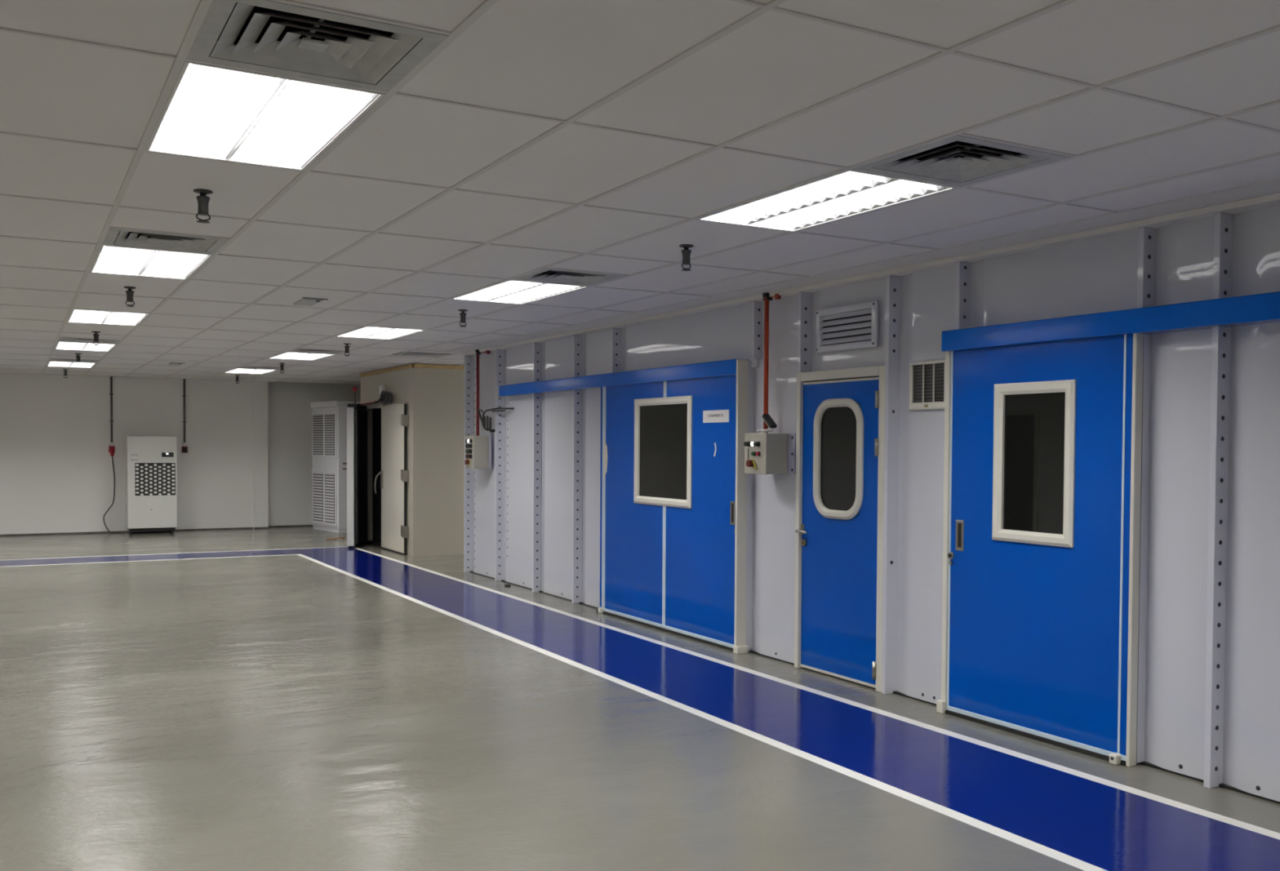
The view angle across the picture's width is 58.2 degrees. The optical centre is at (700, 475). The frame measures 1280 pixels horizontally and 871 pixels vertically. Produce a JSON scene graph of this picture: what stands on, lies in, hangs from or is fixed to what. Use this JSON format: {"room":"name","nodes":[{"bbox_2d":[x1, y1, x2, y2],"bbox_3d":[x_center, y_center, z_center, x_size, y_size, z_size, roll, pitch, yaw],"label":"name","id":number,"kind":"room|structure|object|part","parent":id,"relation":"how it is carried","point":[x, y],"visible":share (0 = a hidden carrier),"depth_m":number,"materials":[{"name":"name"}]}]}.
{"room":"industrial facility interior","nodes":[
{"label":"industrial facility interior","id":0,"kind":"room"},
{"bbox_2d":[0,373,360,534],"bbox_3d":[-9.632,-0.483,19.666,12.500,2.872,0.550,-1,2,-31],"label":"wall","id":1,"kind":"structure","parent":0,"point":[247,462],"depth_m":19.59,"materials":[{"name":"paint"}]},
{"bbox_2d":[108,376,115,452],"bbox_3d":[-9.850,-1.022,19.184,0.090,1.272,0.125,-1,2,-31],"label":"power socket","id":2,"kind":"object","parent":1,"relation":"attached to","point":[111,447],"visible":1,"depth_m":19.20,"materials":[{"name":"grey"}]},
{"bbox_2d":[108,445,115,452],"bbox_3d":[-9.854,-0.442,19.199,0.090,0.110,0.125,-1,2,-31],"label":"outlet","id":3,"kind":"object","parent":2,"relation":"attached to","point":[111,447],"depth_m":19.18,"materials":[{"name":"red plastic"}]},
{"bbox_2d":[102,450,124,533],"bbox_3d":[-9.808,0.271,19.172,0.328,1.392,0.077,0,2,-23],"label":"power cable","id":4,"kind":"object","parent":2,"relation":"hanging from","point":[112,452],"visible":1,"depth_m":19.16,"materials":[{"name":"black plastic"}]},
{"bbox_2d":[0,524,313,536],"bbox_3d":[-9.611,0.942,19.555,12.400,0.028,0.276,-1,2,-31],"label":"baseboard","id":5,"kind":"structure","parent":1,"relation":"attached to","point":[91,532],"depth_m":19.66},
{"bbox_2d":[182,378,187,453],"bbox_3d":[-8.887,-1.031,19.761,0.090,1.272,0.125,-1,2,-31],"label":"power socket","id":6,"kind":"object","parent":1,"relation":"attached to","point":[184,448],"visible":1,"depth_m":19.78,"materials":[{"name":"grey"}]},
{"bbox_2d":[182,446,187,453],"bbox_3d":[-8.891,-0.450,19.776,0.090,0.110,0.125,-1,2,-31],"label":"outlet","id":7,"kind":"object","parent":6,"relation":"attached to","point":[184,449],"depth_m":19.75,"materials":[{"name":"black plastic"}]},
{"bbox_2d":[0,0,1279,384],"bbox_3d":[-3.078,-1.351,8.716,12.500,0.026,25.419,-1,2,-31],"label":"ceiling","id":8,"kind":"structure","parent":0,"point":[581,135],"depth_m":4.35,"materials":[{"name":"tile"}]},
{"bbox_2d":[62,368,68,377],"bbox_3d":[-9.606,-1.546,17.345,0.080,0.137,0.080,-1,2,-31],"label":"sprinkler","id":9,"kind":"object","parent":8,"relation":"attached to","point":[64,371],"visible":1,"depth_m":17.33,"materials":[{"name":"grey metal"}]},
{"bbox_2d":[47,361,96,368],"bbox_3d":[-8.931,-1.639,16.277,0.574,0.125,1.174,-1,2,-31],"label":"ceiling light","id":10,"kind":"object","parent":8,"relation":"attached to","point":[68,364],"visible":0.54,"depth_m":16.34,"materials":[{"name":"white plastic"}]},
{"bbox_2d":[48,358,98,363],"bbox_3d":[-8.469,-1.618,15.505,0.576,0.130,0.576,-1,2,-31],"label":"ceiling vent","id":11,"kind":"object","parent":8,"relation":"in","point":[51,359],"visible":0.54,"depth_m":15.58,"materials":[{"name":"black"}]},
{"bbox_2d":[74,353,81,364],"bbox_3d":[-7.764,-1.454,14.309,0.080,0.137,0.080,-1,2,-31],"label":"sprinkler","id":12,"kind":"object","parent":8,"relation":"attached to","point":[77,357],"visible":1,"depth_m":14.29,"materials":[{"name":"grey metal"}]},
{"bbox_2d":[54,342,116,351],"bbox_3d":[-7.081,-1.545,13.190,0.574,0.125,1.174,-1,2,-31],"label":"ceiling light","id":13,"kind":"object","parent":8,"relation":"attached to","point":[60,345],"visible":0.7,"depth_m":13.25,"materials":[{"name":"white plastic"}]},
{"bbox_2d":[58,337,120,344],"bbox_3d":[-6.618,-1.524,12.419,0.576,0.130,0.576,-1,2,-31],"label":"ceiling vent","id":14,"kind":"object","parent":8,"relation":"in","point":[61,339],"visible":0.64,"depth_m":12.48,"materials":[{"name":"black metal"}]},
{"bbox_2d":[91,331,100,345],"bbox_3d":[-6.015,-1.366,11.414,0.080,0.137,0.080,-1,2,-31],"label":"sprinkler","id":15,"kind":"object","parent":8,"relation":"attached to","point":[95,335],"visible":1,"depth_m":11.39,"materials":[{"name":"grey metal"}]},
{"bbox_2d":[66,309,149,325],"bbox_3d":[-5.230,-1.452,10.104,0.574,0.125,1.174,-1,2,-31],"label":"ceiling light","id":16,"kind":"object","parent":8,"relation":"attached to","point":[77,315],"visible":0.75,"depth_m":10.14,"materials":[{"name":"white plastic"}]},
{"bbox_2d":[123,286,136,306],"bbox_3d":[-4.041,-1.266,8.121,0.080,0.137,0.080,-1,2,-31],"label":"sprinkler","id":17,"kind":"object","parent":8,"relation":"attached to","point":[130,292],"visible":1,"depth_m":8.11,"materials":[{"name":"grey metal"}]},
{"bbox_2d":[89,245,213,279],"bbox_3d":[-3.380,-1.358,7.017,0.574,0.125,1.174,-1,2,-31],"label":"ceiling light","id":18,"kind":"object","parent":8,"relation":"attached to","point":[109,260],"visible":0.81,"depth_m":7.03,"materials":[{"name":"white plastic"}]},
{"bbox_2d":[102,227,230,254],"bbox_3d":[-2.917,-1.337,6.245,0.576,0.130,0.576,-1,2,-31],"label":"ceiling vent","id":19,"kind":"object","parent":8,"relation":"in","point":[114,237],"visible":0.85,"depth_m":6.29,"materials":[{"name":"black metal"}]},
{"bbox_3d":[-2.917,-1.299,6.246,0.072,0.046,0.400,-1,2,-31],"label":"plate","id":20,"kind":"part","parent":19,"relation":"part of","materials":[{"name":"white metal"}]},
{"bbox_2d":[168,362,182,365],"bbox_3d":[-7.309,-1.553,15.978,0.185,0.020,0.425,-1,2,-31],"label":"ceiling speaker","id":21,"kind":"object","parent":8,"relation":"attached to","point":[171,363],"visible":1,"depth_m":15.85,"materials":[{"name":"grey metal"}]},
{"bbox_2d":[193,188,213,223],"bbox_3d":[-2.166,-1.172,4.994,0.080,0.137,0.080,-1,2,-31],"label":"sprinkler","id":22,"kind":"object","parent":8,"relation":"attached to","point":[202,200],"visible":1,"depth_m":4.98,"materials":[{"name":"grey metal"}]},
{"bbox_2d":[234,374,239,383],"bbox_3d":[-7.523,-1.565,18.621,0.080,0.137,0.080,-1,2,-31],"label":"sprinkler","id":23,"kind":"object","parent":8,"relation":"attached to","point":[237,375],"visible":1,"depth_m":18.60,"materials":[{"name":"grey metal"}]},
{"bbox_2d":[226,368,277,373],"bbox_3d":[-6.873,-1.657,17.511,0.574,0.125,1.174,-1,2,-31],"label":"ceiling light","id":24,"kind":"object","parent":8,"relation":"attached to","point":[237,370],"visible":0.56,"depth_m":17.56,"materials":[{"name":"white plastic"}]},
{"bbox_2d":[239,366,284,369],"bbox_3d":[-6.410,-1.636,16.739,0.576,0.130,0.576,-1,2,-31],"label":"ceiling vent","id":25,"kind":"object","parent":8,"relation":"in","point":[242,367],"visible":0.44,"depth_m":16.82,"materials":[{"name":"black"}]},
{"bbox_2d":[144,61,385,170],"bbox_3d":[-1.530,-1.264,3.930,0.574,0.125,1.174,-1,2,-31],"label":"ceiling light","id":26,"kind":"object","parent":8,"relation":"attached to","point":[211,112],"visible":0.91,"depth_m":3.88,"materials":[{"name":"white plastic"}]},
{"bbox_2d":[280,362,284,373],"bbox_3d":[-5.742,-1.478,15.731,0.080,0.137,0.080,-1,2,-31],"label":"sprinkler","id":27,"kind":"object","parent":8,"relation":"attached to","point":[282,366],"visible":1,"depth_m":15.71,"materials":[{"name":"grey metal"}]},
{"bbox_2d":[269,351,334,359],"bbox_3d":[-5.022,-1.563,14.424,0.574,0.125,1.174,-1,2,-31],"label":"ceiling light","id":28,"kind":"object","parent":8,"relation":"attached to","point":[300,356],"visible":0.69,"depth_m":14.49,"materials":[{"name":"white plastic"}]},
{"bbox_2d":[293,297,328,306],"bbox_3d":[-3.018,-1.337,8.844,0.185,0.020,0.425,-1,2,-31],"label":"ceiling speaker","id":29,"kind":"object","parent":8,"relation":"attached to","point":[305,301],"visible":1,"depth_m":8.77,"materials":[{"name":"grey metal"}]},
{"bbox_2d":[186,0,448,92],"bbox_3d":[-1.067,-1.244,3.159,0.576,0.130,0.576,-1,2,-31],"label":"ceiling vent","id":30,"kind":"object","parent":8,"relation":"in","point":[266,36],"visible":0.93,"depth_m":3.20,"materials":[{"name":"black metal"}]},
{"bbox_3d":[-1.067,-1.206,3.160,0.072,0.046,0.400,-1,2,-31],"label":"plate","id":31,"kind":"part","parent":30,"relation":"part of","materials":[{"name":"white metal"}]},
{"bbox_2d":[289,348,345,354],"bbox_3d":[-4.560,-1.542,13.652,0.576,0.130,0.576,-1,2,-31],"label":"ceiling vent","id":32,"kind":"object","parent":8,"relation":"in","point":[298,350],"visible":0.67,"depth_m":13.72,"materials":[{"name":"black metal"}]},
{"bbox_2d":[343,343,351,355],"bbox_3d":[-3.882,-1.383,12.594,0.080,0.137,0.080,-1,2,-31],"label":"sprinkler","id":33,"kind":"object","parent":8,"relation":"attached to","point":[347,347],"visible":1,"depth_m":12.57,"materials":[{"name":"grey metal"}]},
{"bbox_2d":[337,326,426,339],"bbox_3d":[-3.172,-1.470,11.337,0.574,0.125,1.174,-1,2,-31],"label":"ceiling light","id":34,"kind":"object","parent":8,"relation":"attached to","point":[371,332],"visible":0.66,"depth_m":11.37,"materials":[{"name":"white plastic"}]},
{"bbox_2d":[393,351,450,357],"bbox_3d":[-3.428,-1.545,14.051,0.576,0.130,0.576,-1,2,-31],"label":"ceiling vent","id":35,"kind":"object","parent":8,"relation":"in","point":[408,353],"visible":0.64,"depth_m":14.09,"materials":[{"name":"black"}]},
{"bbox_2d":[457,309,467,327],"bbox_3d":[-1.940,-1.285,9.366,0.080,0.137,0.080,-1,2,-31],"label":"sprinkler","id":36,"kind":"object","parent":8,"relation":"attached to","point":[463,315],"visible":1,"depth_m":9.35,"materials":[{"name":"grey metal"}]},
{"bbox_2d":[453,280,587,304],"bbox_3d":[-1.321,-1.376,8.251,0.574,0.125,1.174,-1,2,-31],"label":"ceiling light","id":37,"kind":"object","parent":8,"relation":"attached to","point":[511,291],"visible":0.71,"depth_m":8.27,"materials":[{"name":"white plastic"}]},
{"bbox_2d":[511,268,627,286],"bbox_3d":[-0.859,-1.355,7.479,0.576,0.130,0.576,-1,2,-31],"label":"ceiling vent","id":38,"kind":"object","parent":8,"relation":"in","point":[545,275],"visible":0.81,"depth_m":7.53,"materials":[{"name":"black metal"}]},
{"bbox_3d":[-0.859,-1.317,7.480,0.072,0.046,0.400,-1,2,-31],"label":"plate","id":39,"kind":"part","parent":38,"relation":"part of","materials":[{"name":"white metal"}]},
{"bbox_2d":[679,244,693,271],"bbox_3d":[-0.078,-1.191,6.272,0.080,0.137,0.080,-1,2,-31],"label":"sprinkler","id":40,"kind":"object","parent":8,"relation":"attached to","point":[686,253],"visible":1,"depth_m":6.25,"materials":[{"name":"grey metal"}]},
{"bbox_2d":[697,169,956,231],"bbox_3d":[0.529,-1.283,5.164,0.574,0.125,1.174,-1,2,-31],"label":"ceiling light","id":41,"kind":"object","parent":8,"relation":"attached to","point":[850,193],"visible":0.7,"depth_m":5.15,"materials":[{"name":"white plastic"}]},
{"bbox_2d":[853,134,1071,186],"bbox_3d":[0.992,-1.262,4.392,0.576,0.130,0.576,-1,2,-31],"label":"ceiling vent","id":42,"kind":"object","parent":8,"relation":"in","point":[961,161],"visible":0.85,"depth_m":4.45,"materials":[{"name":"black metal"}]},
{"bbox_3d":[0.992,-1.224,4.393,0.072,0.046,0.400,-1,2,-31],"label":"plate","id":43,"kind":"part","parent":42,"relation":"part of","materials":[{"name":"white metal"}]},
{"bbox_2d":[0,526,1279,870],"bbox_3d":[-3.230,1.351,9.010,12.500,0.150,25.900,-1,2,-31],"label":"floor","id":44,"kind":"structure","parent":0,"point":[287,698],"depth_m":5.78,"materials":[{"name":"grey paint"}]},
{"bbox_2d":[124,435,177,534],"bbox_3d":[-9.218,0.154,19.247,0.750,1.625,0.448,-1,2,-31],"label":"dehumidifier","id":45,"kind":"object","parent":44,"relation":"on","point":[150,462],"visible":1,"depth_m":19.05,"materials":[{"name":"white metal"}]},
{"bbox_2d":[134,462,175,495],"bbox_3d":[-9.070,0.057,19.078,0.607,0.540,0.004,-1,2,-31],"label":"grille","id":46,"kind":"object","parent":45,"relation":"attached to","point":[150,478],"depth_m":19.07,"materials":[{"name":"white metal"}]},
{"bbox_2d":[311,400,360,533],"bbox_3d":[-6.300,-0.170,20.274,0.764,2.260,1.190,-1,2,-40],"label":"tall cabinet","id":47,"kind":"object","parent":44,"relation":"on","point":[329,419],"visible":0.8,"depth_m":19.83,"materials":[{"name":"white metal"}]},
{"bbox_3d":[-6.574,-0.721,20.034,0.020,0.830,1.100,-1,2,-40],"label":"louver door","id":48,"kind":"part","parent":47,"relation":"part of","materials":[{"name":"white metal"}]},
{"bbox_3d":[-6.581,0.373,20.062,0.020,0.980,1.100,-1,2,-40],"label":"louver door","id":49,"kind":"part","parent":47,"relation":"part of","materials":[{"name":"white metal"}]},
{"bbox_2d":[326,536,345,539],"bbox_3d":[-5.790,0.996,18.250,0.302,0.039,0.095,-1,2,-39],"label":"scrap","id":50,"kind":"object","parent":44,"relation":"on","point":[344,536],"visible":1,"depth_m":18.25,"materials":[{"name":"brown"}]},
{"bbox_2d":[346,363,464,556],"bbox_3d":[-3.430,-0.258,17.465,3.726,2.621,2.752,-1,2,-31],"label":"chamber","id":51,"kind":"object","parent":44,"relation":"on","point":[406,455],"visible":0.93,"depth_m":15.90,"materials":[{"name":"beige metal"}]},
{"bbox_3d":[-5.166,0.003,17.192,0.100,2.030,0.930,0,2,-7],"label":"open door","id":52,"kind":"part","parent":51,"relation":"part of","materials":[{"name":"white metal"}]},
{"bbox_2d":[352,386,379,404],"bbox_3d":[-5.087,-1.230,17.440,0.070,0.306,1.400,-1,2,-31],"label":"pipe","id":53,"kind":"object","parent":51,"relation":"attached to","point":[354,388],"visible":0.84,"depth_m":17.97,"materials":[{"name":"metal"}]},
{"bbox_3d":[-5.427,-1.225,18.007,0.025,0.220,0.026,-1,2,-31],"label":"stem","id":54,"kind":"part","parent":53,"relation":"part of","materials":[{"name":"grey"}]},
{"bbox_3d":[-4.689,0.097,16.682,0.199,0.344,0.063,2,2,38],"label":"latch handle","id":55,"kind":"part","parent":51,"relation":"part of","materials":[{"name":"silver metal"}]},
{"bbox_2d":[378,385,386,395],"bbox_3d":[-4.647,-1.244,16.747,0.055,0.145,0.180,-1,2,-31],"label":"junction box","id":56,"kind":"object","parent":51,"relation":"attached to","point":[381,388],"visible":0.88,"depth_m":16.69,"materials":[{"name":"white"}]},
{"bbox_3d":[-4.669,-1.244,16.734,0.005,0.125,0.150,-1,2,-31],"label":"lid","id":57,"kind":"part","parent":56,"relation":"part of","materials":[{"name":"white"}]},
{"bbox_2d":[374,390,392,405],"bbox_3d":[-4.604,-1.123,16.606,0.057,0.213,0.834,-1,2,-31],"label":"coiled cable","id":58,"kind":"object","parent":51,"relation":"attached to","point":[386,397],"visible":1,"depth_m":16.43,"materials":[{"name":"black plastic"}]},
{"bbox_3d":[-4.358,0.028,16.259,0.038,2.060,1.120,-1,2,-31],"label":"closed door","id":59,"kind":"part","parent":51,"relation":"part of","materials":[{"name":"beige metal"}]},
{"bbox_2d":[471,204,1279,801],"bbox_3d":[1.577,0.071,6.546,0.067,2.580,16.800,-1,2,-31],"label":"wall","id":60,"kind":"structure","parent":0,"point":[1096,275],"depth_m":6.21,"materials":[{"name":"white metal"}]},
{"bbox_2d":[463,355,472,572],"bbox_3d":[-2.775,-0.141,13.753,0.120,2.592,0.056,-1,2,-31],"label":"trim","id":61,"kind":"structure","parent":60,"relation":"attached to","point":[468,359],"depth_m":13.73,"materials":[{"name":"white metal"}]},
{"bbox_2d":[464,435,491,468],"bbox_3d":[-2.558,-0.271,13.092,0.229,0.376,0.344,-1,2,-31],"label":"control box","id":62,"kind":"object","parent":60,"relation":"attached to","point":[477,448],"visible":1,"depth_m":13.01,"materials":[{"name":"beige metal"}]},
{"bbox_2d":[475,349,490,435],"bbox_3d":[-2.493,-0.953,13.111,0.057,0.990,0.336,-1,2,-33],"label":"pipe","id":63,"kind":"object","parent":62,"relation":"attached to","point":[477,351],"visible":1,"depth_m":13.20,"materials":[{"name":"red metal"}]},
{"bbox_3d":[-2.456,-0.271,13.139,0.006,0.372,0.320,-1,2,-31],"label":"mounting plate","id":64,"kind":"part","parent":62,"relation":"part of","materials":[{"name":"grey metal"}]},
{"bbox_2d":[477,407,513,431],"bbox_3d":[-2.316,-0.623,12.834,0.096,0.270,0.914,-1,2,-33],"label":"coiled cable","id":65,"kind":"object","parent":60,"relation":"hanging from","point":[483,419],"visible":1,"depth_m":12.91,"materials":[{"name":"black plastic"}]},
{"bbox_2d":[494,349,503,581],"bbox_3d":[-2.247,-0.115,12.872,0.120,2.592,0.061,-1,2,-31],"label":"trim","id":66,"kind":"structure","parent":60,"relation":"attached to","point":[499,458],"depth_m":12.85,"materials":[{"name":"grey metal"}]},
{"bbox_2d":[532,342,542,591],"bbox_3d":[-1.692,-0.087,11.946,0.120,2.592,0.061,-1,2,-31],"label":"trim","id":67,"kind":"structure","parent":60,"relation":"attached to","point":[537,347],"depth_m":11.92,"materials":[{"name":"grey metal"}]},
{"bbox_2d":[571,334,582,603],"bbox_3d":[-1.183,-0.061,11.098,0.120,2.592,0.061,-1,2,-31],"label":"trim","id":68,"kind":"structure","parent":60,"relation":"attached to","point":[577,395],"depth_m":11.07,"materials":[{"name":"grey metal"}]},
{"bbox_2d":[610,327,621,373],"bbox_3d":[-0.754,-1.132,10.366,0.120,0.407,0.061,-1,2,-31],"label":"trim","id":69,"kind":"structure","parent":60,"relation":"attached to","point":[615,332],"depth_m":10.34,"materials":[{"name":"grey metal"}]},
{"bbox_2d":[498,359,755,653],"bbox_3d":[-0.895,0.164,10.548,0.175,2.175,4.860,-1,2,-31],"label":"door","id":70,"kind":"structure","parent":60,"relation":"in","point":[677,517],"depth_m":9.27,"materials":[{"name":"blue metal"}]},
{"bbox_3d":[-0.891,0.188,10.497,0.040,2.070,0.045,-1,2,-31],"label":"edge panel","id":71,"kind":"part","parent":70,"relation":"part of","materials":[{"name":"white metal"}]},
{"bbox_3d":[-0.569,0.197,9.960,0.040,2.055,1.075,-1,2,-31],"label":"panel","id":72,"kind":"part","parent":70,"relation":"part of","materials":[{"name":"blue metal"}]},
{"bbox_3d":[-0.306,-0.202,9.491,0.006,0.770,0.830,-1,2,-31],"label":"glass","id":73,"kind":"part","parent":70,"relation":"part of","materials":[{"name":"black glass"}]},
{"bbox_3d":[-0.308,1.246,9.537,0.047,0.028,2.345,-1,2,-31],"label":"rail","id":74,"kind":"part","parent":70,"relation":"part of","materials":[{"name":"silver metal"}]},
{"bbox_3d":[0.018,0.226,8.981,0.040,2.055,1.110,-1,2,-31],"label":"panel","id":75,"kind":"part","parent":70,"relation":"part of","materials":[{"name":"blue metal"}]},
{"bbox_2d":[713,442,716,456],"bbox_3d":[0.111,-0.201,8.779,0.005,0.110,0.038,-1,2,-31],"label":"tape strip","id":76,"kind":"object","parent":70,"relation":"attached to","point":[714,442],"visible":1,"depth_m":8.77,"materials":[{"name":"plastic"}]},
{"bbox_2d":[702,409,728,422],"bbox_3d":[0.116,-0.454,8.765,0.004,0.094,0.376,-1,2,-31],"label":"paper notice","id":77,"kind":"object","parent":70,"relation":"attached to","point":[717,415],"visible":1,"depth_m":8.76,"materials":[{"name":"white paper"}]},
{"bbox_3d":[0.245,0.278,8.572,0.018,0.175,0.062,-1,2,-31],"label":"pull handle","id":78,"kind":"part","parent":70,"relation":"part of","materials":[{"name":"silver metal"}]},
{"bbox_2d":[751,300,761,359],"bbox_3d":[0.427,-1.064,8.396,0.120,0.422,0.066,-1,2,-31],"label":"trim","id":79,"kind":"structure","parent":60,"relation":"attached to","point":[756,305],"depth_m":8.36,"materials":[{"name":"grey metal"}]},
{"bbox_2d":[743,432,795,474],"bbox_3d":[0.467,-0.156,8.046,0.229,0.288,0.359,-1,2,-31],"label":"control box","id":80,"kind":"object","parent":60,"relation":"attached to","point":[765,453],"visible":1,"depth_m":7.99,"materials":[{"name":"beige metal"}]},
{"bbox_3d":[0.329,-0.224,8.098,0.036,0.039,0.039,-1,2,-31],"label":"selector knob","id":81,"kind":"part","parent":80,"relation":"part of","materials":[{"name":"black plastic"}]},
{"bbox_3d":[0.390,-0.221,7.995,0.036,0.039,0.039,-1,2,-31],"label":"selector knob","id":82,"kind":"part","parent":80,"relation":"part of","materials":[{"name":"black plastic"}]},
{"bbox_2d":[756,428,773,432],"bbox_3d":[0.452,-0.319,8.086,0.039,0.033,0.171,-1,2,-37],"label":"crumpled paper","id":83,"kind":"object","parent":80,"relation":"on","point":[771,430],"visible":0.99,"depth_m":8.06,"materials":[{"name":"white paper"}]},
{"bbox_2d":[762,413,777,428],"bbox_3d":[0.482,-0.381,8.022,0.050,0.102,0.116,-1,2,-31],"label":"clip","id":84,"kind":"object","parent":83,"relation":"on","point":[767,419],"visible":1,"depth_m":8.01,"materials":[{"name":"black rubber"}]},
{"bbox_2d":[762,292,781,432],"bbox_3d":[0.495,-0.799,8.116,0.055,0.995,0.170,-1,2,-31],"label":"pipe","id":85,"kind":"object","parent":80,"relation":"attached to","point":[766,295],"visible":0.93,"depth_m":8.14,"materials":[{"name":"red metal"}]},
{"bbox_3d":[0.567,-0.156,8.096,0.006,0.284,0.342,-1,2,-31],"label":"mounting plate","id":86,"kind":"part","parent":80,"relation":"part of","materials":[{"name":"grey metal"}]},
{"bbox_2d":[797,291,811,372],"bbox_3d":[0.723,-0.987,7.903,0.120,0.547,0.061,-1,2,-31],"label":"trim","id":87,"kind":"structure","parent":60,"relation":"attached to","point":[804,316],"depth_m":7.87,"materials":[{"name":"grey metal"}]},
{"bbox_2d":[794,365,884,692],"bbox_3d":[0.929,0.323,7.546,0.134,2.040,0.957,-1,2,-31],"label":"door","id":88,"kind":"structure","parent":60,"relation":"in","point":[840,442],"depth_m":7.55,"materials":[{"name":"blue metal"}]},
{"bbox_3d":[0.703,0.368,7.850,0.059,0.070,0.131,-1,2,-31],"label":"lever handle","id":89,"kind":"part","parent":88,"relation":"part of","materials":[{"name":"silver metal"}]},
{"bbox_3d":[0.915,-0.113,7.561,0.006,0.680,0.400,-1,2,-31],"label":"glass","id":90,"kind":"part","parent":88,"relation":"part of","materials":[{"name":"black glass"}]},
{"bbox_2d":[815,300,879,353],"bbox_3d":[0.951,-0.965,7.481,0.041,0.288,0.636,-1,2,-31],"label":"louver","id":91,"kind":"object","parent":60,"relation":"attached to","point":[855,326],"visible":1,"depth_m":7.46,"materials":[{"name":"grey metal"}]},
{"bbox_2d":[462,192,1279,355],"bbox_3d":[1.552,-1.234,6.515,0.162,0.030,16.840,-1,2,-31],"label":"trim","id":92,"kind":"structure","parent":60,"relation":"attached to","point":[1237,206],"depth_m":6.44,"materials":[{"name":"white"}]},
{"bbox_2d":[470,570,1279,804],"bbox_3d":[1.556,1.366,6.596,0.041,0.012,16.840,-1,2,-31],"label":"baseboard","id":93,"kind":"structure","parent":60,"relation":"attached to","point":[1145,763],"depth_m":5.55,"materials":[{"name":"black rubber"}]},
{"bbox_2d":[881,275,900,693],"bbox_3d":[1.190,0.059,7.139,0.120,2.592,0.066,-1,2,-31],"label":"trim","id":94,"kind":"structure","parent":60,"relation":"attached to","point":[890,498],"depth_m":7.11,"materials":[{"name":"grey metal"}]},
{"bbox_2d":[909,359,945,409],"bbox_3d":[1.360,-0.540,6.823,0.038,0.288,0.330,-1,2,-31],"label":"air vent","id":95,"kind":"object","parent":60,"relation":"in","point":[926,378],"visible":0.81,"depth_m":6.83,"materials":[{"name":"beige metal"}]},
{"bbox_2d":[955,262,971,329],"bbox_3d":[1.512,-1.025,6.587,0.120,0.392,0.066,-1,2,-31],"label":"trim","id":96,"kind":"structure","parent":60,"relation":"attached to","point":[963,269],"depth_m":6.55,"materials":[{"name":"grey metal"}]},
{"bbox_2d":[936,291,1279,766],"bbox_3d":[2.476,0.323,4.914,0.166,2.198,4.065,-1,2,-31],"label":"door","id":97,"kind":"structure","parent":60,"relation":"in","point":[1047,421],"depth_m":5.92,"materials":[{"name":"blue metal"}]},
{"bbox_3d":[1.477,0.339,6.517,0.018,0.175,0.062,-1,2,-31],"label":"pull handle","id":98,"kind":"part","parent":97,"relation":"part of","materials":[{"name":"silver metal"}]},
{"bbox_3d":[1.760,-0.068,6.043,0.006,0.728,0.427,-1,2,-31],"label":"glass","id":99,"kind":"part","parent":97,"relation":"part of","materials":[{"name":"black"}]},
{"bbox_3d":[1.756,0.314,6.082,0.040,2.055,1.177,-1,2,-31],"label":"panel","id":100,"kind":"part","parent":97,"relation":"part of","materials":[{"name":"blue metal"}]},
{"bbox_3d":[1.760,1.352,6.088,0.047,0.026,1.240,-1,2,-31],"label":"rail","id":101,"kind":"part","parent":97,"relation":"part of","materials":[{"name":"silver metal"}]},
{"bbox_3d":[2.074,0.338,5.552,0.040,2.070,0.034,-1,2,-31],"label":"edge panel","id":102,"kind":"part","parent":97,"relation":"part of","materials":[{"name":"metal"}]},
{"bbox_2d":[1137,226,1155,308],"bbox_3d":[2.149,-0.992,5.524,0.120,0.392,0.066,-1,2,-31],"label":"trim","id":103,"kind":"structure","parent":60,"relation":"attached to","point":[1146,236],"depth_m":5.49,"materials":[{"name":"grey metal"}]},
{"bbox_2d":[1203,212,1233,788],"bbox_3d":[2.351,0.118,5.203,0.120,2.592,0.061,-1,2,-31],"label":"trim","id":104,"kind":"structure","parent":60,"relation":"attached to","point":[1223,222],"depth_m":5.17,"materials":[{"name":"grey metal"}]}
]}

